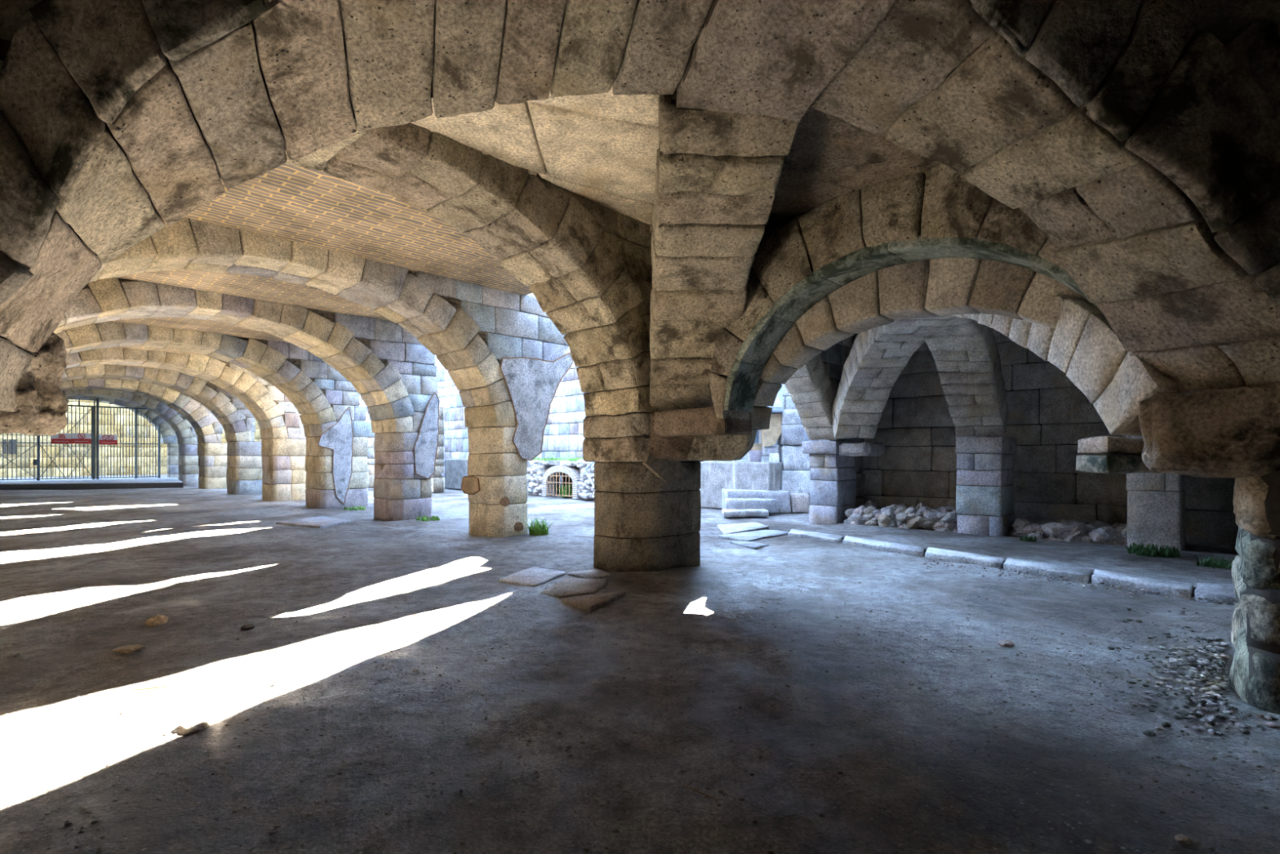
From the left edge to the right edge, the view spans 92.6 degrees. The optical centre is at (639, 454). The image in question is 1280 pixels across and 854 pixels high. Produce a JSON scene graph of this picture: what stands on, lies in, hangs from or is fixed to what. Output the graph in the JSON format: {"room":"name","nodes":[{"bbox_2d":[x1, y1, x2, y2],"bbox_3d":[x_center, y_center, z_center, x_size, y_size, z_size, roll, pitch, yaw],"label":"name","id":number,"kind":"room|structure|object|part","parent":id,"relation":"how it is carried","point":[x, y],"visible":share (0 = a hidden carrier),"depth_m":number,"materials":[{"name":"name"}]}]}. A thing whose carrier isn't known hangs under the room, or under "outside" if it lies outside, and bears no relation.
{"room":"ancient vaulted ruins","nodes":[
{"label":"ancient vaulted ruins","id":0,"kind":"room"},
{"bbox_2d":[0,474,167,480],"bbox_3d":[-33.551,1.400,36.908,23.421,0.001,23.948,0,0,0],"label":"floor","id":1,"kind":"structure","parent":0,"point":[162,475],"depth_m":37.91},
{"bbox_2d":[0,399,262,477],"bbox_3d":[-36.803,-1.649,40.016,0.531,6.512,25.009,0,0,44],"label":"wall","id":2,"kind":"structure","parent":0,"point":[72,402],"depth_m":40.25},
{"bbox_2d":[3,439,6,453],"bbox_3d":[-38.802,-0.488,37.362,0.080,0.878,0.170,0,0,44],"label":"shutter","id":3,"kind":"object","parent":2,"relation":"attached to","point":[4,440],"visible":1,"depth_m":37.35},
{"bbox_2d":[8,439,16,453],"bbox_3d":[-38.566,-0.491,37.609,0.080,0.883,0.309,0,0,44],"label":"shutter","id":4,"kind":"object","parent":2,"relation":"attached to","point":[14,445],"visible":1,"depth_m":37.60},
{"bbox_2d":[102,164,532,380],"bbox_3d":[-14.532,-3.470,17.866,34.300,0.500,8.950,0,0,44],"label":"ceiling","id":5,"kind":"structure","parent":0,"point":[292,203],"depth_m":9.10,"materials":[{"name":"brick"}]},
{"bbox_2d":[299,407,444,493],"bbox_3d":[-17.184,-0.200,34.133,24.026,3.629,0.654,0,0,44],"label":"wall","id":6,"kind":"structure","parent":0,"point":[437,479],"depth_m":25.98,"materials":[{"name":"stone"}]},
{"bbox_2d":[295,293,534,421],"bbox_3d":[-7.339,-9.921,42.983,137.536,25.043,131.464,0,0,0],"label":"wall","id":7,"kind":"structure","parent":0,"point":[439,366],"depth_m":52.31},
{"bbox_2d":[410,86,658,224],"bbox_3d":[-2.550,-3.325,6.652,5.706,0.422,5.108,0,0,0],"label":"ceiling slabs","id":8,"kind":"structure","parent":0,"point":[601,148],"depth_m":6.12},
{"bbox_2d":[356,348,827,506],"bbox_3d":[-8.921,-1.549,31.911,43.027,6.332,0.657,0,0,44],"label":"wall","id":9,"kind":"structure","parent":0,"point":[563,437],"depth_m":26.41,"materials":[{"name":"stone"}]},
{"bbox_2d":[0,482,1279,853],"bbox_3d":[-10.000,1.621,26.000,100.000,0.106,68.000,0,0,0],"label":"floor","id":10,"kind":"structure","parent":0,"point":[165,513],"depth_m":4.07,"materials":[{"name":"concrete"}]},
{"bbox_2d":[4,649,24,657],"bbox_3d":[-4.992,1.592,4.898,0.131,0.035,0.127,0,0,0],"label":"stone","id":11,"kind":"object","parent":10,"relation":"on","point":[15,653],"visible":1,"depth_m":4.86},
{"bbox_2d":[0,477,182,489],"bbox_3d":[-28.419,1.500,30.567,8.632,0.300,8.840,0,0,-39],"label":"platform","id":12,"kind":"object","parent":10,"relation":"on","point":[139,482],"visible":0.88,"depth_m":29.32,"materials":[{"name":"concrete"}]},
{"bbox_2d":[0,398,160,480],"bbox_3d":[-30.324,-1.177,33.033,0.226,5.055,7.083,0,0,44],"label":"iron gate","id":13,"kind":"object","parent":12,"relation":"on","point":[35,462],"visible":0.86,"depth_m":33.56,"materials":[{"name":"metal"}]},
{"bbox_2d":[51,433,71,444],"bbox_3d":[-30.719,-0.852,32.508,0.074,0.554,0.773,0,0,44],"label":"warning sign","id":14,"kind":"object","parent":13,"relation":"attached to","point":[60,438],"visible":0.99,"depth_m":32.51,"materials":[{"name":"white paint"}]},
{"bbox_3d":[-30.731,-0.985,32.519,0.040,0.288,0.773,0,0,44],"label":"white panel","id":15,"kind":"part","parent":14,"relation":"part of","materials":[{"name":"paint"}]},
{"bbox_3d":[-30.731,-0.708,32.519,0.040,0.266,0.773,0,0,44],"label":"red panel","id":16,"kind":"part","parent":14,"relation":"part of","materials":[{"name":"paint"}]},
{"bbox_2d":[71,433,91,444],"bbox_3d":[-30.175,-0.868,33.076,0.074,0.565,0.768,0,0,44],"label":"warning sign","id":17,"kind":"object","parent":13,"relation":"attached to","point":[78,438],"visible":1,"depth_m":33.08,"materials":[{"name":"white paint"}]},
{"bbox_3d":[-30.188,-1.002,33.088,0.040,0.293,0.768,0,0,44],"label":"white panel","id":18,"kind":"part","parent":17,"relation":"part of","materials":[{"name":"paint"}]},
{"bbox_3d":[-30.188,-0.721,33.088,0.040,0.271,0.768,0,0,44],"label":"red panel","id":19,"kind":"part","parent":17,"relation":"part of","materials":[{"name":"paint"}]},
{"bbox_2d":[98,435,117,444],"bbox_3d":[-29.424,-0.821,33.865,0.070,0.533,0.755,0,0,44],"label":"warning sign","id":20,"kind":"object","parent":13,"relation":"attached to","point":[103,439],"visible":1,"depth_m":33.86,"materials":[{"name":"white paint"}]},
{"bbox_3d":[-29.435,-0.949,33.876,0.040,0.277,0.755,0,0,44],"label":"white panel","id":21,"kind":"part","parent":20,"relation":"part of","materials":[{"name":"paint"}]},
{"bbox_3d":[-29.435,-0.683,33.876,0.040,0.256,0.755,0,0,44],"label":"red panel","id":22,"kind":"part","parent":20,"relation":"part of","materials":[{"name":"paint"}]},
{"bbox_2d":[66,395,178,479],"bbox_3d":[-30.614,-1.100,33.823,1.027,5.405,9.811,0,0,44],"label":"stone arch","id":23,"kind":"object","parent":10,"relation":"on","point":[168,435],"visible":0.27,"depth_m":35.96,"materials":[{"name":"stone"}]},
{"bbox_2d":[111,644,143,653],"bbox_3d":[-4.194,1.591,5.013,0.171,0.043,0.159,0,0,0],"label":"stone","id":24,"kind":"object","parent":10,"relation":"on","point":[128,648],"visible":1,"depth_m":4.98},
{"bbox_2d":[131,685,168,690],"bbox_3d":[-3.329,1.588,4.159,0.214,0.020,0.015,0,0,-12],"label":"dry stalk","id":25,"kind":"object","parent":10,"relation":"on","point":[161,686],"visible":1,"depth_m":4.16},
{"bbox_2d":[145,614,168,626],"bbox_3d":[-4.578,1.581,5.801,0.139,0.122,0.164,0,0,0],"label":"stone","id":26,"kind":"object","parent":10,"relation":"on","point":[157,620],"visible":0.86,"depth_m":5.77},
{"bbox_2d":[177,444,199,485],"bbox_3d":[-23.874,0.580,32.771,1.433,2.285,1.252,0,0,43],"label":"stone pier","id":27,"kind":"object","parent":10,"relation":"on","point":[188,459],"visible":0.45,"depth_m":32.12,"materials":[{"name":"stone"}]},
{"bbox_2d":[61,388,197,444],"bbox_3d":[-26.822,-2.030,29.683,1.433,2.984,8.874,0,0,44],"label":"stone arch","id":28,"kind":"object","parent":27,"relation":"on","point":[185,433],"visible":0.41,"depth_m":31.21,"materials":[{"name":"stone"}]},
{"bbox_2d":[176,708,219,734],"bbox_3d":[-2.631,1.583,3.640,0.169,0.058,0.332,0,0,-17],"label":"stone","id":29,"kind":"object","parent":10,"relation":"on","point":[197,722],"visible":1,"depth_m":3.59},
{"bbox_2d":[197,442,227,488],"bbox_3d":[-20.411,0.581,29.456,1.635,2.268,1.226,0,0,43],"label":"stone pier","id":30,"kind":"object","parent":10,"relation":"on","point":[212,457],"visible":0.66,"depth_m":28.82,"materials":[{"name":"stone"}]},
{"bbox_2d":[59,377,222,443],"bbox_3d":[-23.360,-2.001,26.359,1.624,2.924,8.857,0,0,44],"label":"stone arch","id":31,"kind":"object","parent":30,"relation":"on","point":[207,428],"visible":0.48,"depth_m":27.75,"materials":[{"name":"stone"}]},
{"bbox_2d":[226,440,262,494],"bbox_3d":[-16.501,0.579,25.726,1.634,2.275,1.247,0,0,43],"label":"stone pier","id":32,"kind":"object","parent":10,"relation":"on","point":[244,460],"visible":0.73,"depth_m":25.11,"materials":[{"name":"stone"}]},
{"bbox_2d":[61,364,255,441],"bbox_3d":[-19.447,-2.020,22.636,1.632,2.971,8.875,0,0,44],"label":"stone arch","id":33,"kind":"object","parent":32,"relation":"on","point":[238,423],"visible":0.64,"depth_m":23.96,"materials":[{"name":"stone"}]},
{"bbox_2d":[240,623,254,629],"bbox_3d":[-3.616,1.590,5.635,0.111,0.047,0.107,0,0,0],"label":"stone","id":34,"kind":"object","parent":10,"relation":"on","point":[250,625],"visible":1,"depth_m":5.61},
{"bbox_2d":[272,679,279,683],"bbox_3d":[-2.558,1.596,4.311,0.041,0.024,0.048,0,0,15],"label":"stone","id":35,"kind":"object","parent":10,"relation":"on","point":[276,681],"visible":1,"depth_m":4.30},
{"bbox_2d":[261,438,306,501],"bbox_3d":[-12.856,0.578,22.392,1.554,2.302,1.441,0,0,44],"label":"stone pier","id":36,"kind":"object","parent":10,"relation":"on","point":[283,460],"visible":0.74,"depth_m":21.76,"materials":[{"name":"stone"}]},
{"bbox_2d":[65,346,306,439],"bbox_3d":[-15.708,-2.013,19.396,1.544,2.945,9.346,0,0,43],"label":"stone arch","id":37,"kind":"object","parent":36,"relation":"on","point":[273,412],"visible":0.66,"depth_m":20.58,"materials":[{"name":"stone"}]},
{"bbox_2d":[275,515,351,528],"bbox_3d":[-7.652,1.630,14.637,1.967,0.108,1.317,0,0,29],"label":"paving slab","id":38,"kind":"object","parent":10,"relation":"on","point":[319,522],"visible":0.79,"depth_m":14.35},
{"bbox_2d":[305,435,368,509],"bbox_3d":[-9.526,0.576,19.203,1.531,2.260,1.432,0,0,44],"label":"stone pier","id":39,"kind":"object","parent":10,"relation":"on","point":[320,492],"visible":0.77,"depth_m":18.77,"materials":[{"name":"stone"}]},
{"bbox_2d":[56,320,374,503],"bbox_3d":[-12.240,-1.012,16.353,1.541,5.035,9.747,0,0,44],"label":"stone arch","id":40,"kind":"object","parent":39,"relation":"on","point":[328,406],"visible":0.79,"depth_m":17.79,"materials":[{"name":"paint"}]},
{"bbox_2d":[343,505,365,510],"bbox_3d":[-8.276,1.540,17.728,0.620,0.120,0.653,0,0,0],"label":"grass tuft","id":41,"kind":"object","parent":10,"relation":"on","point":[359,507],"visible":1,"depth_m":17.69,"materials":[{"name":"green plant"}]},
{"bbox_2d":[373,431,432,520],"bbox_3d":[-6.065,0.575,15.615,1.372,2.256,1.033,0,0,44],"label":"stone pier","id":42,"kind":"object","parent":10,"relation":"on","point":[399,493],"visible":0.91,"depth_m":15.09,"materials":[{"name":"stone"}]},
{"bbox_2d":[53,277,439,479],"bbox_3d":[-8.793,-1.440,12.767,1.406,4.094,9.322,0,0,44],"label":"stone arch","id":43,"kind":"object","parent":42,"relation":"on","point":[394,375],"visible":0.84,"depth_m":14.10,"materials":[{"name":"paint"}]},
{"bbox_2d":[411,667,419,671],"bbox_3d":[-1.661,1.596,4.535,0.054,0.022,0.063,0,0,0],"label":"stone","id":44,"kind":"object","parent":10,"relation":"on","point":[415,668],"visible":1,"depth_m":4.52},
{"bbox_2d":[416,515,439,521],"bbox_3d":[-5.165,1.540,14.926,0.578,0.120,0.568,0,0,0],"label":"grass tuft","id":45,"kind":"object","parent":10,"relation":"on","point":[424,517],"visible":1,"depth_m":14.85,"materials":[{"name":"green plant"}]},
{"bbox_2d":[460,426,528,537],"bbox_3d":[-2.954,0.575,12.496,1.253,2.256,0.875,0,0,42],"label":"stone pier","id":46,"kind":"object","parent":10,"relation":"on","point":[495,487],"visible":0.95,"depth_m":12.09,"materials":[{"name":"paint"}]},
{"bbox_2d":[88,213,573,460],"bbox_3d":[-5.276,-1.673,10.013,1.164,3.599,10.199,0,0,44],"label":"stone arch","id":47,"kind":"object","parent":46,"relation":"on","point":[507,360],"visible":0.78,"depth_m":11.24,"materials":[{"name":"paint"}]},
{"bbox_2d":[497,566,565,586],"bbox_3d":[-1.388,1.625,8.011,0.657,0.111,1.094,0,0,20],"label":"paving slab","id":48,"kind":"object","parent":10,"relation":"on","point":[534,576],"visible":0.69,"depth_m":7.91,"materials":[{"name":"stone"}]},
{"bbox_2d":[524,517,555,535],"bbox_3d":[-2.026,1.430,12.216,0.705,0.340,0.548,0,0,0],"label":"grass tuft","id":49,"kind":"object","parent":10,"relation":"on","point":[536,529],"visible":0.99,"depth_m":12.16,"materials":[{"name":"green plant"}]},
{"bbox_2d":[536,502,594,511],"bbox_3d":[-1.982,1.629,18.828,2.366,0.105,1.567,0,0,-35],"label":"paving slab","id":50,"kind":"object","parent":10,"relation":"on","point":[588,505],"visible":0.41,"depth_m":18.65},
{"bbox_2d":[541,577,607,597],"bbox_3d":[-0.763,1.620,7.322,0.580,0.122,1.059,0,0,15],"label":"paving slab","id":51,"kind":"object","parent":10,"relation":"on","point":[566,587],"visible":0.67,"depth_m":7.24,"materials":[{"name":"stone"}]},
{"bbox_2d":[567,568,610,578],"bbox_3d":[-0.664,1.621,8.126,0.416,0.112,0.464,0,0,-41],"label":"paving slab","id":52,"kind":"object","parent":10,"relation":"on","point":[593,574],"visible":0.63,"depth_m":8.08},
{"bbox_2d":[583,462,594,488],"bbox_3d":[-1.228,0.715,19.988,1.793,1.771,0.070,0,0,44],"label":"handrail","id":53,"kind":"object","parent":10,"relation":"on","point":[592,463],"visible":0.34,"depth_m":20.40,"materials":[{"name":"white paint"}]},
{"bbox_2d":[561,591,625,611],"bbox_3d":[-0.439,1.624,6.808,0.468,0.112,0.782,0,0,40],"label":"paving slab","id":54,"kind":"object","parent":10,"relation":"on","point":[589,602],"visible":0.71,"depth_m":6.63,"materials":[{"name":"stone"}]},
{"bbox_2d":[443,458,783,508],"bbox_3d":[-2.738,0.913,23.186,18.009,1.509,1.076,0,0,44],"label":"wall","id":55,"kind":"structure","parent":10,"relation":"on","point":[543,476],"depth_m":21.74,"materials":[{"name":"stone"}]},
{"bbox_2d":[537,457,566,460],"bbox_3d":[-3.391,0.160,23.679,1.028,0.140,1.018,0,0,27],"label":"grass tuft","id":56,"kind":"object","parent":55,"relation":"on","point":[548,458],"visible":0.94,"depth_m":23.52,"materials":[{"name":"green plant"}]},
{"bbox_2d":[546,471,573,497],"bbox_3d":[-3.009,1.115,22.903,1.522,0.911,0.039,0,0,44],"label":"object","id":57,"kind":"structure","parent":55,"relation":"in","point":[549,474],"depth_m":22.89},
{"bbox_2d":[555,484,575,497],"bbox_3d":[-2.807,1.330,23.176,0.925,0.500,0.977,0,0,0],"label":"grass tuft","id":58,"kind":"object","parent":55,"relation":"in","point":[571,486],"visible":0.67,"depth_m":23.03,"materials":[{"name":"green plant"}]},
{"bbox_2d":[564,457,583,461],"bbox_3d":[-2.268,0.160,22.665,0.997,0.140,1.024,0,0,0],"label":"grass tuft","id":59,"kind":"object","parent":55,"relation":"on","point":[574,459],"visible":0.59,"depth_m":22.38,"materials":[{"name":"green plant"}]},
{"bbox_2d":[0,526,1279,853],"bbox_3d":[-3.619,1.618,10.184,20.508,0.106,10.059,0,0,43],"label":"stones","id":60,"kind":"object","parent":10,"relation":"on","point":[1021,801],"visible":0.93,"depth_m":3.37},
{"bbox_2d":[582,405,756,572],"bbox_3d":[0.615,0.550,8.796,2.578,2.310,1.854,0,0,38],"label":"stone pier","id":61,"kind":"object","parent":10,"relation":"on","point":[647,466],"visible":0.95,"depth_m":8.36,"materials":[{"name":"stone"}]},
{"bbox_2d":[649,88,797,411],"bbox_3d":[0.672,-2.123,6.742,1.101,3.185,4.359,0,0,0],"label":"stone arch","id":62,"kind":"object","parent":61,"relation":"on","point":[718,173],"visible":0.8,"depth_m":5.79,"materials":[{"name":"stone"}]},
{"bbox_2d":[751,257,1084,430],"bbox_3d":[3.692,-1.710,5.833,6.531,2.792,0.534,0,0,44],"label":"stone arch","id":63,"kind":"object","parent":61,"relation":"on","point":[943,286],"visible":0.26,"depth_m":6.42,"materials":[{"name":"stone"}]},
{"bbox_2d":[681,783,719,800],"bbox_3d":[0.282,1.587,2.879,0.213,0.013,0.007,0,0,43],"label":"dry stalk","id":64,"kind":"object","parent":10,"relation":"on","point":[686,785],"visible":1,"depth_m":2.87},
{"bbox_2d":[717,521,768,533],"bbox_3d":[2.260,1.626,13.214,1.165,0.111,2.143,0,0,0],"label":"paving slab","id":65,"kind":"object","parent":10,"relation":"on","point":[747,526],"visible":0.67,"depth_m":13.31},
{"bbox_2d":[721,508,768,517],"bbox_3d":[2.720,1.512,15.879,1.178,0.186,0.563,0,0,0],"label":"stone step","id":66,"kind":"structure","parent":10,"relation":"on","point":[726,513],"depth_m":15.62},
{"bbox_2d":[730,541,768,549],"bbox_3d":[2.004,1.629,10.898,0.428,0.103,0.803,0,0,-24],"label":"paving slab","id":67,"kind":"object","parent":10,"relation":"on","point":[750,544],"visible":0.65,"depth_m":10.82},
{"bbox_2d":[724,497,778,513],"bbox_3d":[2.973,1.372,16.379,1.387,0.400,0.570,0,0,0],"label":"stone step","id":68,"kind":"structure","parent":10,"relation":"on","point":[771,505],"depth_m":16.11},
{"bbox_2d":[717,529,789,541],"bbox_3d":[2.280,1.625,12.137,1.696,0.117,0.888,0,0,-45],"label":"paving slab","id":69,"kind":"object","parent":10,"relation":"on","point":[753,535],"visible":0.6,"depth_m":11.98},
{"bbox_2d":[721,488,791,512],"bbox_3d":[3.252,1.292,17.603,1.770,0.644,1.829,0,0,0],"label":"stone step","id":70,"kind":"structure","parent":10,"relation":"on","point":[783,496],"depth_m":16.71,"materials":[{"name":"stone"}]},
{"bbox_2d":[731,459,748,488],"bbox_3d":[2.897,0.583,17.751,0.458,0.857,0.517,0,0,0],"label":"stone block","id":71,"kind":"object","parent":70,"relation":"on","point":[735,468],"visible":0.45,"depth_m":17.51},
{"bbox_2d":[760,413,781,462],"bbox_3d":[3.723,-0.056,17.471,0.536,2.189,0.557,0,0,0],"label":"column","id":72,"kind":"structure","parent":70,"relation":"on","point":[770,437],"depth_m":17.25,"materials":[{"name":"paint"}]},
{"bbox_3d":[3.312,0.758,17.747,0.316,0.519,0.505,0,0,0],"label":"stone block","id":73,"kind":"object","parent":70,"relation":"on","visible":0},
{"bbox_2d":[746,450,762,462],"bbox_3d":[3.319,0.192,17.751,0.382,0.624,0.523,0,0,0],"label":"stone block","id":74,"kind":"object","parent":73,"relation":"on","point":[752,455],"visible":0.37,"depth_m":17.50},
{"bbox_2d":[750,429,762,450],"bbox_3d":[3.286,-0.666,17.750,0.505,1.091,0.391,0,0,0],"label":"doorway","id":75,"kind":"structure","parent":74,"relation":"on","point":[757,443],"depth_m":17.61,"materials":[{"name":"stone"}]},
{"bbox_3d":[3.327,-0.219,17.651,0.406,0.196,0.192,0,0,0],"label":"sill","id":76,"kind":"part","parent":75,"relation":"part of","materials":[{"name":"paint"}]},
{"bbox_2d":[767,383,782,413],"bbox_3d":[3.277,-1.943,17.702,1.962,1.521,1.396,0,0,0],"label":"roof","id":77,"kind":"structure","parent":75,"relation":"attached to","point":[777,407],"depth_m":17.15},
{"bbox_2d":[790,493,808,512],"bbox_3d":[4.385,1.332,17.201,0.498,0.539,1.007,0,0,0],"label":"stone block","id":78,"kind":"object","parent":10,"relation":"on","point":[799,502],"depth_m":16.70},
{"bbox_2d":[781,470,809,493],"bbox_3d":[4.369,0.769,17.449,0.797,0.653,0.714,0,0,0],"label":"stone block","id":79,"kind":"object","parent":78,"relation":"on","point":[793,481],"visible":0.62,"depth_m":17.11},
{"bbox_2d":[776,444,809,470],"bbox_3d":[4.387,0.084,17.505,0.810,0.761,0.767,0,0,0],"label":"stone block","id":80,"kind":"object","parent":79,"relation":"on","point":[792,457],"visible":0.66,"depth_m":17.15,"materials":[{"name":"stone"}]},
{"bbox_2d":[776,424,804,445],"bbox_3d":[4.292,-0.550,17.453,0.654,0.595,0.708,0,0,0],"label":"stone block","id":81,"kind":"object","parent":80,"relation":"on","point":[791,434],"visible":0.77,"depth_m":17.11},
{"bbox_2d":[777,408,799,425],"bbox_3d":[4.245,-1.057,17.508,0.519,0.440,0.721,0,0,0],"label":"stone block","id":82,"kind":"object","parent":81,"relation":"on","point":[788,416],"visible":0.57,"depth_m":17.15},
{"bbox_2d":[788,528,842,542],"bbox_3d":[3.354,1.606,11.860,0.522,0.156,1.668,0,0,-31],"label":"kerb stone","id":83,"kind":"object","parent":10,"relation":"on","point":[795,533],"visible":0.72,"depth_m":11.71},
{"bbox_2d":[801,440,885,524],"bbox_3d":[4.746,0.665,14.202,1.585,1.975,1.138,0,0,43],"label":"stone pier","id":84,"kind":"object","parent":10,"relation":"on","point":[831,463],"visible":0.94,"depth_m":14.06,"materials":[{"name":"stone"}]},
{"bbox_2d":[784,336,852,439],"bbox_3d":[2.836,-1.782,12.663,0.725,2.906,5.978,0,0,44],"label":"stone arch","id":85,"kind":"object","parent":84,"relation":"on","point":[812,388],"visible":0.33,"depth_m":13.64,"materials":[{"name":"stone"}]},
{"bbox_2d":[843,500,957,532],"bbox_3d":[6.041,1.382,13.556,2.555,0.615,1.814,0,0,44],"label":"rubble pile","id":86,"kind":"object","parent":10,"relation":"on","point":[921,516],"depth_m":13.05,"materials":[{"name":"stone"}]},
{"bbox_2d":[955,435,1016,536],"bbox_3d":[6.901,0.650,12.210,0.857,2.014,1.036,0,0,43],"label":"stone pier","id":87,"kind":"object","parent":10,"relation":"on","point":[984,488],"visible":0.97,"depth_m":11.86,"materials":[{"name":"stone"}]},
{"bbox_2d":[923,316,1008,435],"bbox_3d":[5.290,-1.558,10.362,0.841,2.392,5.357,0,0,42],"label":"stone arch","id":88,"kind":"object","parent":87,"relation":"on","point":[964,351],"visible":0.59,"depth_m":11.11,"materials":[{"name":"stone"}]},
{"bbox_2d":[997,640,1014,647],"bbox_3d":[3.081,1.587,5.146,0.126,0.059,0.118,0,0,0],"label":"stone","id":89,"kind":"object","parent":10,"relation":"on","point":[1010,643],"visible":1,"depth_m":5.11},
{"bbox_2d":[787,523,1239,595],"bbox_3d":[6.955,1.600,9.094,10.512,0.100,3.644,0,0,44],"label":"pavement","id":90,"kind":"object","parent":10,"relation":"on","point":[1111,557],"visible":0.55,"depth_m":9.79,"materials":[{"name":"stone"}]},
{"bbox_2d":[842,535,924,557],"bbox_3d":[4.159,1.605,10.620,0.538,0.151,1.904,0,0,-31],"label":"kerb stone","id":91,"kind":"object","parent":90,"relation":"on","point":[913,550],"visible":0.78,"depth_m":10.39,"materials":[{"name":"stone"}]},
{"bbox_2d":[924,546,1004,568],"bbox_3d":[4.935,1.604,9.429,0.555,0.160,1.473,0,0,-30],"label":"kerb stone","id":92,"kind":"object","parent":90,"relation":"on","point":[931,553],"visible":0.77,"depth_m":9.25,"materials":[{"name":"stone"}]},
{"bbox_2d":[1019,535,1036,542],"bbox_3d":[6.961,1.500,10.974,0.278,0.100,0.273,0,0,0],"label":"grass tuft","id":93,"kind":"object","parent":90,"relation":"on","point":[1024,538],"visible":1,"depth_m":10.94,"materials":[{"name":"green plant"}]},
{"bbox_2d":[1123,541,1179,557],"bbox_3d":[7.949,1.470,9.473,0.630,0.160,0.659,0,0,0],"label":"grass tuft","id":94,"kind":"object","parent":90,"relation":"on","point":[1149,551],"visible":1,"depth_m":9.37,"materials":[{"name":"green plant"}]},
{"bbox_2d":[1190,554,1234,569],"bbox_3d":[7.953,1.480,8.452,0.483,0.140,0.480,0,0,-7],"label":"grass tuft","id":95,"kind":"object","parent":90,"relation":"on","point":[1220,564],"visible":0.94,"depth_m":8.46,"materials":[{"name":"green plant"}]},
{"bbox_2d":[1003,557,1092,583],"bbox_3d":[5.587,1.603,8.460,0.569,0.152,1.278,0,0,-32],"label":"kerb stone","id":96,"kind":"object","parent":10,"relation":"on","point":[1011,564],"visible":0.78,"depth_m":8.27,"materials":[{"name":"stone"}]},
{"bbox_2d":[1008,514,1127,546],"bbox_3d":[8.421,1.452,11.350,2.527,0.502,1.759,0,0,44],"label":"rubble pile","id":97,"kind":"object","parent":10,"relation":"on","point":[1084,531],"depth_m":11.10,"materials":[{"name":"stone"}]},
{"bbox_2d":[920,555,1279,738],"bbox_3d":[5.151,1.600,6.395,3.184,0.034,6.721,0,0,13],"label":"gravel","id":98,"kind":"object","parent":10,"relation":"on","point":[1219,684],"visible":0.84,"depth_m":4.38,"materials":[{"name":"gravel"}]},
{"bbox_2d":[1091,568,1191,599],"bbox_3d":[6.176,1.604,7.584,0.580,0.155,1.142,0,0,-33],"label":"kerb stone","id":99,"kind":"object","parent":10,"relation":"on","point":[1172,588],"visible":0.87,"depth_m":7.40,"materials":[{"name":"stone"}]},
{"bbox_2d":[1125,435,1185,551],"bbox_3d":[8.784,0.651,10.414,0.749,2.010,1.038,0,0,43],"label":"stone pier","id":100,"kind":"object","parent":10,"relation":"on","point":[1156,502],"visible":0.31,"depth_m":10.07,"materials":[{"name":"stone"}]},
{"bbox_2d":[1075,381,1279,715],"bbox_3d":[4.921,0.634,4.251,3.035,2.203,2.359,0,0,43],"label":"stone pier","id":101,"kind":"object","parent":10,"relation":"on","point":[1234,432],"visible":1,"depth_m":3.93,"materials":[{"name":"stone"}]},
{"bbox_2d":[709,164,1104,420],"bbox_3d":[3.353,-2.061,5.410,6.442,3.289,0.602,0,0,44],"label":"stone arch","id":102,"kind":"object","parent":101,"relation":"on","point":[801,259],"visible":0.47,"depth_m":6.24,"materials":[{"name":"stone"}]},
{"bbox_2d":[831,294,1179,438],"bbox_3d":[4.418,-1.408,9.128,0.934,2.536,9.663,0,0,4],"label":"stone arch","id":103,"kind":"object","parent":101,"relation":"on","point":[1082,344],"visible":0.62,"depth_m":5.52,"materials":[{"name":"stone"}]},
{"bbox_2d":[1174,833,1193,844],"bbox_3d":[2.253,1.595,2.543,0.061,0.031,0.059,0,0,0],"label":"stone","id":104,"kind":"object","parent":10,"relation":"on","point":[1181,838],"visible":1,"depth_m":2.53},
{"bbox_2d":[1194,582,1239,604],"bbox_3d":[6.667,1.608,7.049,0.925,0.150,0.399,0,0,-45],"label":"kerb stone","id":105,"kind":"object","parent":10,"relation":"on","point":[1225,592],"visible":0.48,"depth_m":6.86,"materials":[{"name":"stone"}]},
{"bbox_2d":[648,223,652,234],"bbox_3d":[8.213,-3.550,7.436,16.400,1.100,9.900,0,0,44],"label":"ceiling","id":106,"kind":"structure","parent":0,"point":[651,225],"depth_m":8.29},
{"bbox_2d":[827,333,865,508],"bbox_3d":[5.136,-0.701,15.225,0.529,4.823,1.118,0,0,44],"label":"wall","id":107,"kind":"structure","parent":0,"point":[859,460],"depth_m":15.16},
{"bbox_2d":[768,107,943,221],"bbox_3d":[3.150,-2.860,6.603,4.109,0.663,4.808,0,0,0],"label":"ceiling dark slabs","id":108,"kind":"structure","parent":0,"point":[829,157],"depth_m":5.69},
{"bbox_2d":[862,328,1238,547],"bbox_3d":[9.560,-0.703,11.958,11.709,4.822,0.557,0,0,44],"label":"wall niche","id":109,"kind":"object","parent":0,"point":[1049,415],"visible":0.31,"depth_m":12.92,"materials":[{"name":"stone"}]},
{"bbox_3d":[-19.720,-1.049,16.427,29.824,5.524,28.556,0,0,0],"label":"wall","id":110,"kind":"structure","parent":0,"visible":0},
{"bbox_2d":[0,0,1279,412],"bbox_3d":[0.007,-2.049,3.962,14.495,4.210,1.365,0,0,0],"label":"stone arch","id":111,"kind":"object","parent":110,"relation":"attached to","point":[1141,138],"visible":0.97,"depth_m":3.75,"materials":[{"name":"stone"}]},
{"bbox_2d":[0,332,69,435],"bbox_3d":[-4.876,0.377,3.857,1.814,2.670,1.890,0,0,44],"label":"stone pier","id":112,"kind":"object","parent":111,"relation":"attached to","point":[42,406],"visible":0.59,"depth_m":4.49,"materials":[{"name":"stone"}]}
]}

